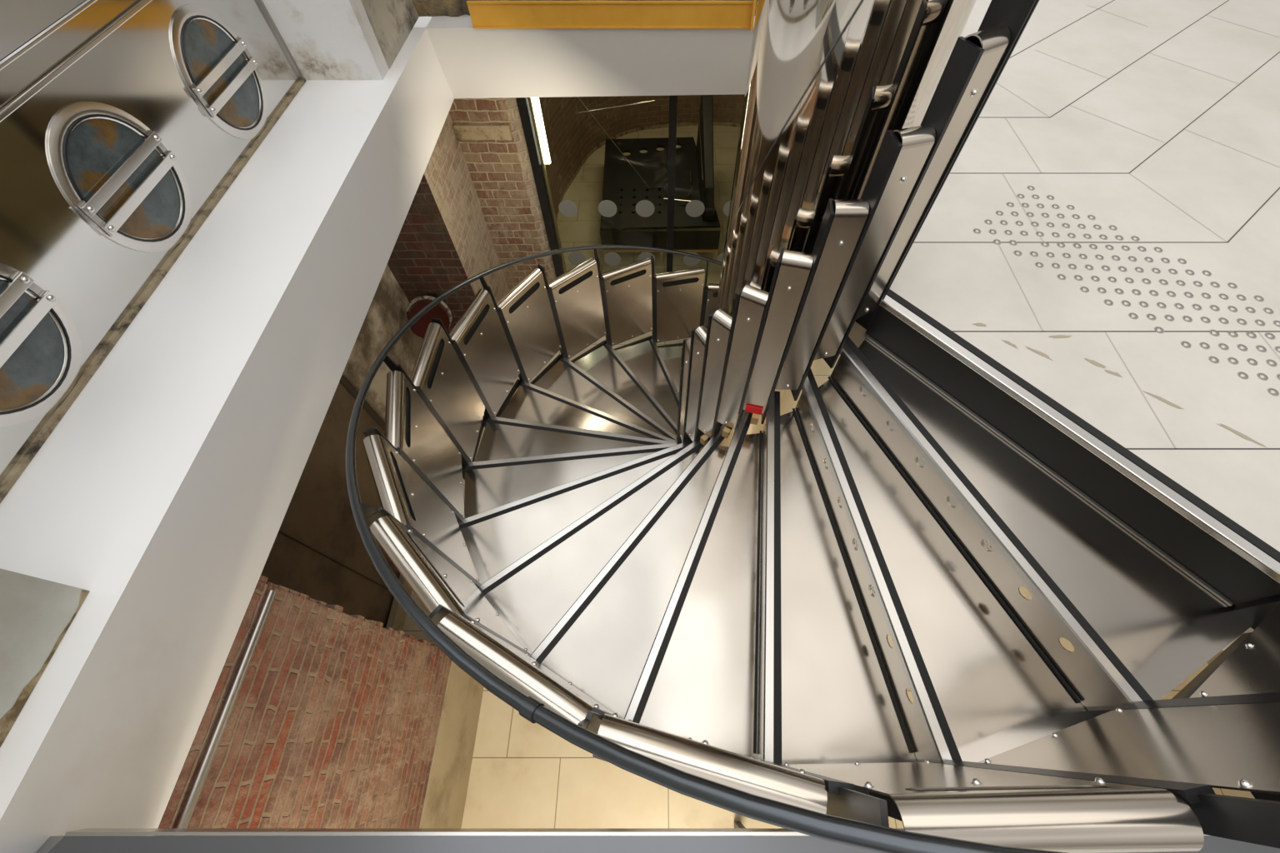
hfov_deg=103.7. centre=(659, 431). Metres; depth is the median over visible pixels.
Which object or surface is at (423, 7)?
wall
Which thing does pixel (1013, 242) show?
stud
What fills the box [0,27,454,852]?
beam
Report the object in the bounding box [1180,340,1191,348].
stud
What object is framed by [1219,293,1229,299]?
stud
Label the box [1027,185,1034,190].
stud
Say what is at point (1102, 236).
stud
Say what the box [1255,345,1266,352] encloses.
stud
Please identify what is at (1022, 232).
stud
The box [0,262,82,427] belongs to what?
porthole
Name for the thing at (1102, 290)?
stud
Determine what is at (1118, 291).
stud
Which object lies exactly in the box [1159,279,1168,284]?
stud
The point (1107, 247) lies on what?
stud
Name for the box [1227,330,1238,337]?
stud
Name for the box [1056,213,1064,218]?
stud
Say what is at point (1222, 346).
stud
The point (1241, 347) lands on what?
stud
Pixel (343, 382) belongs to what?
trim
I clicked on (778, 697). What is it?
spiral staircase
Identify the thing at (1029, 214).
stud
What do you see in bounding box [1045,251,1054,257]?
stud
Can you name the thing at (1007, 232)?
stud
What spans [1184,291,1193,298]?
stud
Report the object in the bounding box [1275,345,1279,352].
stud
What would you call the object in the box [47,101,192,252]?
porthole
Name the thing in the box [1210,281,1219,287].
stud
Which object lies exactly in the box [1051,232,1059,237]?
stud
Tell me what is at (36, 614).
pier
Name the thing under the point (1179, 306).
stud
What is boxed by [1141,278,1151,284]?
stud
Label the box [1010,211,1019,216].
stud
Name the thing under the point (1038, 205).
stud
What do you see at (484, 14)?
beam
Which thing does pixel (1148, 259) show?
stud
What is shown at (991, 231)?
stud
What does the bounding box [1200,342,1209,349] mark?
stud
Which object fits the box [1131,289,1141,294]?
stud
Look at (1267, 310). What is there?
stud
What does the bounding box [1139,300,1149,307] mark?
stud
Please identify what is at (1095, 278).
stud
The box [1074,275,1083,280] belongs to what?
stud
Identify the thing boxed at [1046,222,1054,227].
stud
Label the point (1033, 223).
stud
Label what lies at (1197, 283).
stud
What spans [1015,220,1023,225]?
stud
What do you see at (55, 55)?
cladding
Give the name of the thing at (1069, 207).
stud
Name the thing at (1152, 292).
stud
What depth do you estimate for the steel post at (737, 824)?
3.17 m
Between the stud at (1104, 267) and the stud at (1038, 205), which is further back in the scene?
the stud at (1038, 205)
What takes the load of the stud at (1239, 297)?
on the floor at (1157, 121)
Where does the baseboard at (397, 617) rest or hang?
attached to the wall at (319, 515)
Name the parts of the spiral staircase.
post, guard panel, post, guard panel, post, guard panel, guard panel, post, post, guard panel, post, guard panel, guard panel, post, guard panel, post, post, guard panel, post, post, guard panel, post, post, post, handrail, post, guard panel, guard panel, post, post, post, post, post, post, tall post, post, guard panel, post, guard panel, post, guard panel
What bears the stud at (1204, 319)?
on the floor at (1157, 121)
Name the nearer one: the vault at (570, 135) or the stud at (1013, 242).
the stud at (1013, 242)
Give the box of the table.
[600,136,720,264]
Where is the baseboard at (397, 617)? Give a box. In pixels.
[385,574,412,630]
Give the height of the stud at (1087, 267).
0.006 m
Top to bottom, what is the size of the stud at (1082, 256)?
0.006 m
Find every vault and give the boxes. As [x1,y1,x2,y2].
[527,94,744,224]
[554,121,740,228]
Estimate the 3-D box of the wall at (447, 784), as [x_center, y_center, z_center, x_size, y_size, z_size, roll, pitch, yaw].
[-1.389,3.659,2.203,0.210,0.696,4.850,0,59,0]
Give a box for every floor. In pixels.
[402,125,1254,828]
[848,0,1279,650]
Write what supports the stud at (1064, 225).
on the floor at (1157, 121)
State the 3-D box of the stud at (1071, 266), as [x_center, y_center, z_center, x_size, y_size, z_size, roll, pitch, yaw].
[1.480,-0.590,1.795,0.029,0.006,0.029,0,59,0]
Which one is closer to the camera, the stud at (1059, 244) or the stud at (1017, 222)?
the stud at (1059, 244)
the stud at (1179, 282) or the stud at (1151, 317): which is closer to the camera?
the stud at (1151, 317)
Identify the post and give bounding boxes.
[528,97,566,273]
[733,821,745,828]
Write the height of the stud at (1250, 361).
0.006 m
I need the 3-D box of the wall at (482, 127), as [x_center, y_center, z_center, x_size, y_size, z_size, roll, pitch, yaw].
[-1.264,-1.780,4.426,0.412,2.478,0.235,0,59,0]
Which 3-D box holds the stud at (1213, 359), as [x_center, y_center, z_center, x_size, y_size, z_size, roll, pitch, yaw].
[1.744,-0.225,1.576,0.029,0.006,0.029,0,59,0]
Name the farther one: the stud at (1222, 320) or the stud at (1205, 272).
the stud at (1205, 272)
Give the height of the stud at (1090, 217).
0.006 m
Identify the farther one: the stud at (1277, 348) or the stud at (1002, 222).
the stud at (1002, 222)
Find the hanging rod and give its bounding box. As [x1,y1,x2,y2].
[575,100,654,113]
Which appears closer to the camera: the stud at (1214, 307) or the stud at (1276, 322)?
the stud at (1276, 322)
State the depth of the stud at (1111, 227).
1.90 m
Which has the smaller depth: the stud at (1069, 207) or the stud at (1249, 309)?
the stud at (1249, 309)
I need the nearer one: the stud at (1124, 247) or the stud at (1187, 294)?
the stud at (1187, 294)
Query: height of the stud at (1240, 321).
0.006 m
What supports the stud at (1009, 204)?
on the floor at (1157, 121)
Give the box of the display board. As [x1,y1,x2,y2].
[664,95,714,219]
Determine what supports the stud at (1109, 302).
on the floor at (1157, 121)
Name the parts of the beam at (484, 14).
plate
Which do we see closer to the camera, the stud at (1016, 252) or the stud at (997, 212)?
the stud at (1016, 252)
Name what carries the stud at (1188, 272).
on the floor at (1157, 121)
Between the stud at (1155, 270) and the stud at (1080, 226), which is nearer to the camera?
the stud at (1155, 270)
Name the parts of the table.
rail, panel, leg, leg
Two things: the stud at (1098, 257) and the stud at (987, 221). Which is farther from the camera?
the stud at (987, 221)
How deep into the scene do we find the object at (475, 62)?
2.95 m
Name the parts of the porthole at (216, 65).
glass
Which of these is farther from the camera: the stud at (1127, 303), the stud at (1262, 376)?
the stud at (1127, 303)
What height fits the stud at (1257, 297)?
0.006 m
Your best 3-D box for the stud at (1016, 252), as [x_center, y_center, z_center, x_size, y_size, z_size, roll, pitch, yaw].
[1.310,-0.651,1.831,0.029,0.006,0.029,0,59,0]
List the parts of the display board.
rod, rod, rod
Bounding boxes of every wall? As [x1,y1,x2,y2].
[158,575,451,828]
[260,264,423,627]
[261,0,419,79]
[387,174,513,385]
[412,0,757,16]
[419,660,484,828]
[449,97,549,290]
[504,97,556,281]
[515,95,730,277]
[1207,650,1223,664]
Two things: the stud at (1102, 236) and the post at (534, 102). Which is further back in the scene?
the post at (534, 102)
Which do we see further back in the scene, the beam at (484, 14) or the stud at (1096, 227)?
the beam at (484, 14)
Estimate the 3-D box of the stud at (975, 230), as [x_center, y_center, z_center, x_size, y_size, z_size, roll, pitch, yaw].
[1.202,-0.757,1.895,0.029,0.006,0.029,0,59,0]
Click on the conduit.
(189, 807)
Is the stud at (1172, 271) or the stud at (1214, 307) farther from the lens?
the stud at (1172, 271)
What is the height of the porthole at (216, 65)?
0.444 m
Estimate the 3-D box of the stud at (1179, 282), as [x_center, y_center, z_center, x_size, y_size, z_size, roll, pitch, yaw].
[1.823,-0.519,1.752,0.029,0.006,0.029,0,59,0]
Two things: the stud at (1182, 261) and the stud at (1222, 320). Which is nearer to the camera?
the stud at (1222, 320)
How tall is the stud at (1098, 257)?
0.006 m
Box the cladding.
[0,0,306,503]
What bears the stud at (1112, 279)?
on the floor at (1157, 121)
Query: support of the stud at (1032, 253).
on the floor at (1157, 121)
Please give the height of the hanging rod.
0.122 m
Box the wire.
[577,96,648,186]
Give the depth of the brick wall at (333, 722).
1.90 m
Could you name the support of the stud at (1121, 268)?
on the floor at (1157, 121)
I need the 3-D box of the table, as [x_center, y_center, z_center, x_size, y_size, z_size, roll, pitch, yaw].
[-0.004,-2.922,6.258,1.380,0.510,1.850,0,59,0]
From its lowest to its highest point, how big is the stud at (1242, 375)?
0.006 m
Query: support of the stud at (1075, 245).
on the floor at (1157, 121)
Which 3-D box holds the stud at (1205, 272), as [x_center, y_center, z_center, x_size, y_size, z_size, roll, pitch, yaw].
[1.941,-0.561,1.777,0.029,0.006,0.029,0,59,0]
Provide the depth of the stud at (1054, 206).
1.97 m
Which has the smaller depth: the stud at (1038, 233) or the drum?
the stud at (1038, 233)
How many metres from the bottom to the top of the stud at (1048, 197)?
0.006 m
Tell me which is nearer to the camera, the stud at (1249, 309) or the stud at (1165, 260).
the stud at (1249, 309)
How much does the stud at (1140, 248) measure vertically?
0.006 m
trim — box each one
[278,375,388,589]
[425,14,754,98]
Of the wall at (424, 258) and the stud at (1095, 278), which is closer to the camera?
the stud at (1095, 278)
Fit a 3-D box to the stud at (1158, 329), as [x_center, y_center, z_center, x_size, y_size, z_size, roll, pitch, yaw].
[1.636,-0.332,1.640,0.029,0.006,0.029,0,59,0]
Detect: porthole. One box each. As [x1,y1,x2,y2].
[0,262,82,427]
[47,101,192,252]
[170,4,267,139]
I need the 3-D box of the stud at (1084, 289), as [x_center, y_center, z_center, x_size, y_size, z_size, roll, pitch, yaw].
[1.473,-0.491,1.736,0.029,0.006,0.029,0,59,0]
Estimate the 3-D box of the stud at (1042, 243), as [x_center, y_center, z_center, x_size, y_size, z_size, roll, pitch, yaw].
[1.429,-0.693,1.857,0.029,0.006,0.029,0,59,0]
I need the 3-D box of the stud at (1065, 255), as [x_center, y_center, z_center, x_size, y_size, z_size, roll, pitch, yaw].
[1.483,-0.640,1.825,0.029,0.006,0.029,0,59,0]
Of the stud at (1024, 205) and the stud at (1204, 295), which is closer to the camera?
the stud at (1204, 295)
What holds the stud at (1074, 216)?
on the floor at (1157, 121)
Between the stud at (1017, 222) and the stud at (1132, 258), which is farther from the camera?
the stud at (1017, 222)
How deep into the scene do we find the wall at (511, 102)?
3.96 m
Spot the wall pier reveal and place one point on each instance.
(447, 173)
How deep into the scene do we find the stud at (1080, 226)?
1.91 m
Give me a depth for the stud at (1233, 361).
1.57 m
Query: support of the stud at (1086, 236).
on the floor at (1157, 121)
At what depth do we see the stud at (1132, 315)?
1.67 m
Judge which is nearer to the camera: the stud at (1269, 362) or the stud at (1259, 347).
the stud at (1269, 362)
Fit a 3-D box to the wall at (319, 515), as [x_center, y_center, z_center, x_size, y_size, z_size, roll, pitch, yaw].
[-2.139,0.135,3.277,0.210,2.478,3.200,0,59,0]
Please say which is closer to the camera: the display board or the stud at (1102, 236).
the stud at (1102, 236)
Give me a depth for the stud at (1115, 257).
1.81 m
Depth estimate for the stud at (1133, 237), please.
1.87 m
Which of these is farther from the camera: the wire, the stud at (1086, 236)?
the wire
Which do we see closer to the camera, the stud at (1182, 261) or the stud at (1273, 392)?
the stud at (1273, 392)
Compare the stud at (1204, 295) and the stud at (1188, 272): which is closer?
the stud at (1204, 295)
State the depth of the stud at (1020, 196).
2.00 m
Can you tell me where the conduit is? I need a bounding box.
[175,590,277,828]
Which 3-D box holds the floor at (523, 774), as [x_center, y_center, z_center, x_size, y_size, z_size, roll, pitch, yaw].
[1.196,0.369,4.640,6.620,0.100,13.000,0,59,0]
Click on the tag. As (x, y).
(748, 408)
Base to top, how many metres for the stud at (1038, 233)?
0.006 m
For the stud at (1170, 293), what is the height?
0.006 m
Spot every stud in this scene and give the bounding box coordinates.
[973,228,980,234]
[984,219,992,224]
[988,229,996,234]
[993,239,1001,244]
[995,210,1003,215]
[1000,220,1008,224]
[1004,230,1012,234]
[1006,202,1014,206]
[1009,240,1017,245]
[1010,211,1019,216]
[1013,250,1022,255]
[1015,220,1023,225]
[1016,194,1024,198]
[1020,230,1028,235]
[1021,202,1029,207]
[1025,211,1034,217]
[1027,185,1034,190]
[1030,221,1039,226]
[1030,250,1038,256]
[1031,194,1039,199]
[1035,231,1044,236]
[1035,261,1044,267]
[1036,203,1044,208]
[1040,241,1049,246]
[1041,212,1049,217]
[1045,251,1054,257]
[1046,195,1054,199]
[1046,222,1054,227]
[1051,204,1059,209]
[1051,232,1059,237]
[1051,262,1059,268]
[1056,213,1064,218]
[1056,242,1065,247]
[1057,274,1066,279]
[1061,223,1069,228]
[1062,252,1070,258]
[1066,205,1074,209]
[1067,233,1075,238]
[1068,263,1076,269]
[1071,214,1079,219]
[1073,243,1081,248]
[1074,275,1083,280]
[1077,224,1085,229]
[1078,253,1087,259]
[1080,286,1089,292]
[1083,233,1091,239]
[1085,264,1093,269]
[1087,215,1095,219]
[1089,244,1097,249]
[1090,275,1099,281]
[1093,224,1101,229]
[1095,254,1104,259]
[1097,287,1106,293]
[1099,234,1107,239]
[1101,265,1110,270]
[1104,299,1113,305]
[1105,245,1114,249]
[1107,276,1117,282]
[1109,225,1117,230]
[1111,255,1120,260]
[1114,288,1124,294]
[1115,235,1124,240]
[1118,265,1127,271]
[1121,245,1129,250]
[1121,300,1130,306]
[1125,277,1134,283]
[1128,255,1136,261]
[1128,312,1138,319]
[1130,235,1139,241]
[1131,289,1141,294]
[1135,266,1144,273]
[1137,245,1146,251]
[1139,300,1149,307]
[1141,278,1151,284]
[1144,256,1153,262]
[1146,313,1156,319]
[1149,290,1158,296]
[1151,267,1160,273]
[1154,246,1162,252]
[1154,326,1164,333]
[1156,301,1166,308]
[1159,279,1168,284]
[1160,257,1169,263]
[1164,315,1174,321]
[1166,290,1175,297]
[1168,268,1177,274]
[1174,303,1184,309]
[1175,280,1185,285]
[1177,258,1186,264]
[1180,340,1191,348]
[1182,315,1192,322]
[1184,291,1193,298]
[1185,269,1194,275]
[1191,304,1202,310]
[1193,280,1202,286]
[1200,316,1210,323]
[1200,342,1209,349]
[1201,292,1211,299]
[1202,270,1211,276]
[1208,355,1219,363]
[1209,330,1219,336]
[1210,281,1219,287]
[1210,305,1219,311]
[1218,317,1229,324]
[1218,343,1229,349]
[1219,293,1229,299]
[1227,282,1237,289]
[1227,305,1237,312]
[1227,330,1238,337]
[1227,357,1239,364]
[1236,294,1246,300]
[1236,318,1247,324]
[1237,344,1248,351]
[1237,371,1249,379]
[1245,306,1255,313]
[1245,331,1256,338]
[1246,358,1258,365]
[1254,295,1264,301]
[1255,319,1265,325]
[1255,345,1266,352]
[1256,372,1268,380]
[1263,307,1274,314]
[1265,332,1275,339]
[1265,359,1277,366]
[1267,388,1279,395]
[1273,320,1279,326]
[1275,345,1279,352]
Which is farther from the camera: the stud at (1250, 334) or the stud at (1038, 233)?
the stud at (1038, 233)
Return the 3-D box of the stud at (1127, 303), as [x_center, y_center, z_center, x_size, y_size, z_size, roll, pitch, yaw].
[1.585,-0.434,1.702,0.029,0.006,0.029,0,59,0]
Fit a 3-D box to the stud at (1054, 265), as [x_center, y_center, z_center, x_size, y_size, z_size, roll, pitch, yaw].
[1.422,-0.594,1.797,0.029,0.006,0.029,0,59,0]
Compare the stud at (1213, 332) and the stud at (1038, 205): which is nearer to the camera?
the stud at (1213, 332)
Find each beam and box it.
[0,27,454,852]
[35,828,1279,852]
[466,0,756,30]
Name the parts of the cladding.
corner trim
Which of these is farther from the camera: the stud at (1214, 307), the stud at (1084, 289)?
the stud at (1084, 289)
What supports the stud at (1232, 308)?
on the floor at (1157, 121)
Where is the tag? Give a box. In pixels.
[745,405,763,414]
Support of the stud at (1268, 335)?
on the floor at (1157, 121)
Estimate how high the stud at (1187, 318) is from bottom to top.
0.006 m
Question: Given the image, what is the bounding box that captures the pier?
[0,568,89,747]
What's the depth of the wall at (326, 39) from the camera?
2.38 m
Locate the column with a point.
(827, 81)
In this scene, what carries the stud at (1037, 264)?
on the floor at (1157, 121)
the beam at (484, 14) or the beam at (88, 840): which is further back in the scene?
the beam at (484, 14)
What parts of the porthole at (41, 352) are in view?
glass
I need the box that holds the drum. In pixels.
[405,293,452,338]
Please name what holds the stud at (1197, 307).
on the floor at (1157, 121)
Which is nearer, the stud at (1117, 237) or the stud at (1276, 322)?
the stud at (1276, 322)
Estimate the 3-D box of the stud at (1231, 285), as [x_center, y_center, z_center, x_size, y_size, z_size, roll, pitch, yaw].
[1.996,-0.507,1.745,0.029,0.006,0.029,0,59,0]
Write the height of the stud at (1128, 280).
0.006 m
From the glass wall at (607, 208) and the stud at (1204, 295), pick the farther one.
the glass wall at (607, 208)
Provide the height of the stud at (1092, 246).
0.006 m
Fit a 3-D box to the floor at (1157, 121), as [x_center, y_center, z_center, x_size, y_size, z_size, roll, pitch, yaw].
[3.895,-0.606,2.041,6.222,0.401,12.000,0,59,0]
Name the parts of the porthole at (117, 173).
glass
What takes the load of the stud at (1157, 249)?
on the floor at (1157, 121)
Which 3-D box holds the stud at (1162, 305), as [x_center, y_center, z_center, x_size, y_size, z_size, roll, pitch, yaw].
[1.700,-0.427,1.697,0.029,0.006,0.029,0,59,0]
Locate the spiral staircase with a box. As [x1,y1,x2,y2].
[345,0,1279,852]
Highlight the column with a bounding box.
[697,0,976,545]
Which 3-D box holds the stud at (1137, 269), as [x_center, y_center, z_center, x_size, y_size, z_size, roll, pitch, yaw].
[1.711,-0.576,1.786,0.029,0.006,0.029,0,59,0]
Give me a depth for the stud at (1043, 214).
1.94 m
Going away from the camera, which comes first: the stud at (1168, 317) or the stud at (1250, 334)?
the stud at (1250, 334)
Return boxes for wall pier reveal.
[424,112,509,307]
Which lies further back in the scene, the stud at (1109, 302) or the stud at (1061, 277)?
the stud at (1061, 277)
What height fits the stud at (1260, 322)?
0.006 m
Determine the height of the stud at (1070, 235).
0.006 m
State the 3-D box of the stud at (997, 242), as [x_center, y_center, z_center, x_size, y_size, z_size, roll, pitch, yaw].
[1.256,-0.704,1.863,0.029,0.006,0.029,0,59,0]

